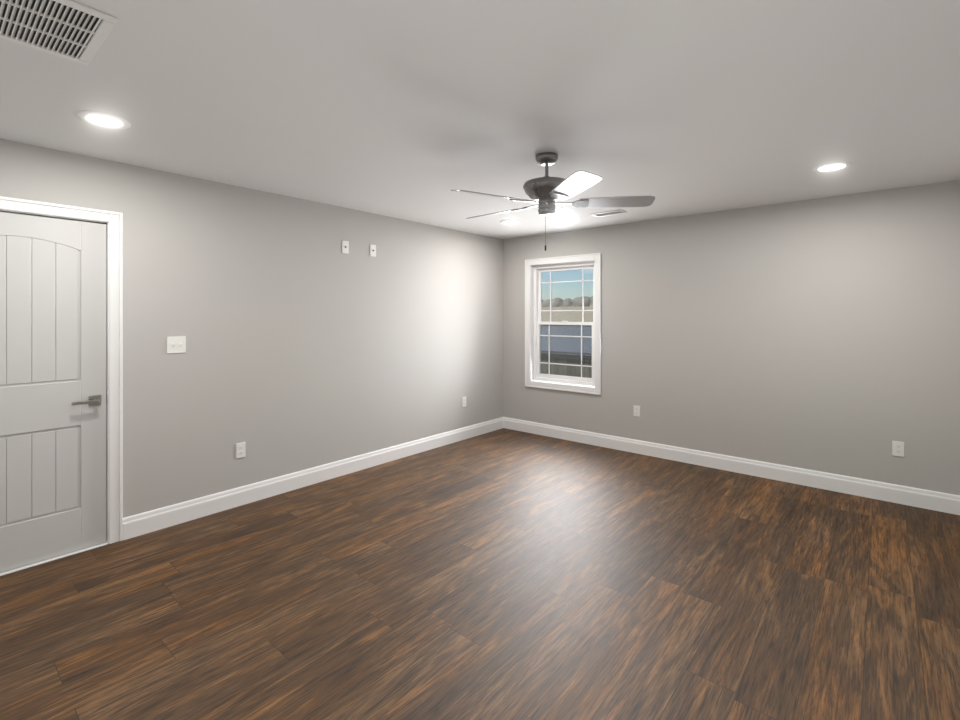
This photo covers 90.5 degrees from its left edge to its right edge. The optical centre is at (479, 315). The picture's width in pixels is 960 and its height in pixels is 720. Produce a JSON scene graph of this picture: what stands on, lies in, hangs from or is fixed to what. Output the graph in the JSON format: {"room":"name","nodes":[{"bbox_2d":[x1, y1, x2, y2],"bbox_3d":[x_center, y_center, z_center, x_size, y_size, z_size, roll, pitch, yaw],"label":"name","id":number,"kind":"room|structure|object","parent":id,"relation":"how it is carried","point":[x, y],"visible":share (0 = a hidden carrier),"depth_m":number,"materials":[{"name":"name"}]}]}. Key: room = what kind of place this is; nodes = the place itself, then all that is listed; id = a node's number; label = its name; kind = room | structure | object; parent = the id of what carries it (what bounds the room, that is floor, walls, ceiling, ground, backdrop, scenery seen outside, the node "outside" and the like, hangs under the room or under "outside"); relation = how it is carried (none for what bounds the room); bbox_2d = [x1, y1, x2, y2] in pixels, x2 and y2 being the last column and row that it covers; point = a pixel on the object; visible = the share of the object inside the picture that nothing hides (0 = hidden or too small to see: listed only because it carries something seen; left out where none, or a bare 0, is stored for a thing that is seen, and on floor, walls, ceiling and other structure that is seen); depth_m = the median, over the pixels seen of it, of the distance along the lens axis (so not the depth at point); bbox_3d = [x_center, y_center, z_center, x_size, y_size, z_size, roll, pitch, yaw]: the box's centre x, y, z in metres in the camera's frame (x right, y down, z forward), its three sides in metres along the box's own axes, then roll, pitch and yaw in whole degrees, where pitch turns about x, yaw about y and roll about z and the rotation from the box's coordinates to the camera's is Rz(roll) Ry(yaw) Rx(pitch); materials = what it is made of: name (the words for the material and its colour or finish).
{"room":"empty living room","nodes":[
{"label":"empty living room","id":0,"kind":"room"},
{"bbox_2d":[0,139,502,517],"bbox_3d":[-1.451,0.230,4.222,0.150,2.440,5.550,0,0,40],"label":"wall","id":1,"kind":"structure","parent":0,"point":[309,344],"depth_m":3.83,"materials":[{"name":"grey paint"}]},
{"bbox_2d":[0,212,106,572],"bbox_3d":[-2.630,0.429,2.718,0.088,2.022,0.805,0,0,40],"label":"door","id":2,"kind":"structure","parent":1,"relation":"in","point":[53,398],"depth_m":2.83,"materials":[{"name":"grey wood"}]},
{"bbox_2d":[0,196,122,575],"bbox_3d":[-2.677,0.393,2.758,0.169,2.115,0.960,0,0,40],"label":"door frame","id":3,"kind":"structure","parent":1,"relation":"attached to","point":[112,221],"depth_m":3.03,"materials":[{"name":"white paint"}]},
{"bbox_2d":[167,336,185,353],"bbox_3d":[-2.109,0.202,3.312,0.020,0.116,0.116,0,0,40],"label":"switch plate","id":4,"kind":"object","parent":1,"relation":"attached to","point":[177,344],"visible":1,"depth_m":3.31,"materials":[{"name":"white plastic"}]},
{"bbox_2d":[236,442,244,458],"bbox_3d":[-1.833,1.030,3.648,0.008,0.115,0.070,0,0,40],"label":"electrical outlet","id":5,"kind":"object","parent":1,"relation":"attached to","point":[240,450],"visible":1,"depth_m":3.64,"materials":[{"name":"white plastic"}]},
{"bbox_2d":[123,417,502,539],"bbox_3d":[-1.011,1.380,4.613,0.016,0.140,4.025,0,0,40],"label":"baseboard","id":6,"kind":"structure","parent":1,"relation":"attached to","point":[136,525],"depth_m":3.89,"materials":[{"name":"white paint"}]},
{"bbox_2d":[342,240,348,253],"bbox_3d":[-1.230,-0.630,4.356,0.012,0.115,0.070,0,0,40],"label":"outlet","id":7,"kind":"object","parent":1,"relation":"attached to","point":[345,246],"visible":1,"depth_m":4.36,"materials":[{"name":"white plastic"}]},
{"bbox_2d":[370,244,375,256],"bbox_3d":[-1.030,-0.630,4.593,0.012,0.115,0.070,0,0,40],"label":"outlet","id":8,"kind":"object","parent":1,"relation":"attached to","point":[373,250],"visible":1,"depth_m":4.59,"materials":[{"name":"white plastic"}]},
{"bbox_2d":[462,397,465,406],"bbox_3d":[-0.185,1.010,5.594,0.008,0.115,0.070,0,0,40],"label":"electrical outlet","id":9,"kind":"object","parent":1,"relation":"attached to","point":[463,401],"visible":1,"depth_m":5.58,"materials":[{"name":"white plastic"}]},
{"bbox_2d":[0,428,959,719],"bbox_3d":[0.267,1.510,2.768,5.350,0.120,6.250,0,0,40],"label":"floor","id":10,"kind":"structure","parent":0,"point":[506,574],"depth_m":2.40,"materials":[{"name":"brown wood"}]},
{"bbox_2d":[0,0,959,239],"bbox_3d":[0.267,-1.050,2.768,5.350,0.120,6.250,0,0,40],"label":"ceiling","id":11,"kind":"structure","parent":0,"point":[418,111],"depth_m":2.18,"materials":[{"name":"white paint"}]},
{"bbox_2d":[0,0,117,64],"bbox_3d":[-1.571,-0.984,1.487,0.440,0.011,0.620,0,0,40],"label":"ceiling vent","id":12,"kind":"object","parent":11,"relation":"in","point":[72,31],"visible":1,"depth_m":1.62,"materials":[{"name":"grey metal"}]},
{"bbox_2d":[77,111,130,128],"bbox_3d":[-1.896,-0.985,2.404,0.214,0.010,0.214,0,0,40],"label":"recessed light","id":13,"kind":"object","parent":11,"relation":"in","point":[104,120],"visible":1,"depth_m":2.39,"materials":[{"name":"white paint"}]},
{"bbox_2d":[500,220,519,223],"bbox_3d":[0.314,-0.985,5.014,0.214,0.010,0.214,0,0,40],"label":"recessed light","id":14,"kind":"object","parent":11,"relation":"in","point":[509,222],"visible":1,"depth_m":5.00,"materials":[{"name":"white paint"}]},
{"bbox_2d":[451,152,654,250],"bbox_3d":[0.382,-0.694,2.972,1.195,0.592,1.238,0,0,40],"label":"ceiling fan","id":15,"kind":"object","parent":11,"relation":"hanging from","point":[545,192],"visible":1,"depth_m":2.87,"materials":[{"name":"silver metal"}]},
{"bbox_2d":[591,209,626,216],"bbox_3d":[1.238,-0.984,4.573,0.300,0.011,0.140,0,0,40],"label":"ceiling vent","id":16,"kind":"object","parent":11,"relation":"in","point":[607,213],"visible":1,"depth_m":4.56,"materials":[{"name":"grey metal"}]},
{"bbox_2d":[812,162,851,172],"bbox_3d":[2.334,-0.985,3.160,0.214,0.010,0.214,0,0,40],"label":"recessed light","id":17,"kind":"object","parent":11,"relation":"in","point":[832,167],"visible":0.98,"depth_m":3.15,"materials":[{"name":"white paint"}]},
{"bbox_2d":[503,180,959,494],"bbox_3d":[2.011,0.230,4.829,4.650,2.440,0.150,0,0,40],"label":"wall","id":18,"kind":"structure","parent":0,"point":[821,334],"depth_m":4.18,"materials":[{"name":"grey paint"}]},
{"bbox_2d":[525,253,600,394],"bbox_3d":[1.000,0.090,5.669,1.020,1.580,0.165,0,0,40],"label":"window unit","id":19,"kind":"structure","parent":18,"relation":"in","point":[538,323],"depth_m":5.71,"materials":[{"name":"white plastic"}]},
{"bbox_2d":[634,405,639,416],"bbox_3d":[1.655,1.005,5.026,0.070,0.115,0.008,0,0,40],"label":"electrical outlet","id":20,"kind":"object","parent":18,"relation":"attached to","point":[637,411],"visible":1,"depth_m":5.02,"materials":[{"name":"white plastic"}]},
{"bbox_2d":[503,417,959,514],"bbox_3d":[1.946,1.380,4.774,4.320,0.140,0.016,0,0,40],"label":"baseboard","id":21,"kind":"structure","parent":18,"relation":"attached to","point":[905,495],"depth_m":4.27,"materials":[{"name":"white paint"}]},
{"bbox_2d":[892,441,903,456],"bbox_3d":[3.238,1.030,3.686,0.070,0.115,0.008,0,0,40],"label":"electrical outlet","id":22,"kind":"object","parent":18,"relation":"attached to","point":[897,448],"visible":1,"depth_m":3.69,"materials":[{"name":"white plastic"}]},
{"label":"outside","id":23,"kind":"structure","parent":0,"visible":0},
{"bbox_3d":[57.909,4.750,128.393,370.000,0.200,259.000,0,0,40],"label":"land","id":24,"kind":"object","parent":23,"visible":0},
{"bbox_2d":[540,326,591,377],"bbox_3d":[4.525,2.580,23.546,36.000,4.120,13.070,0,0,40],"label":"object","id":25,"kind":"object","parent":24,"relation":"on","point":[584,339],"depth_m":17.02,"materials":[{"name":"grey"}]},
{"bbox_2d":[541,305,592,326],"bbox_3d":[12.232,1.620,50.190,18.650,6.040,28.200,0,0,40],"label":"field","id":26,"kind":"structure","parent":24,"relation":"on","point":[565,316],"depth_m":41.92,"materials":[{"name":"beige"}]},
{"bbox_2d":[542,296,592,306],"bbox_3d":[19.583,0.004,114.457,80.000,9.272,5.350,0,0,40],"label":"trees","id":27,"kind":"object","parent":24,"relation":"on","point":[587,301],"depth_m":111.77,"materials":[{"name":"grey plant"}]}
]}

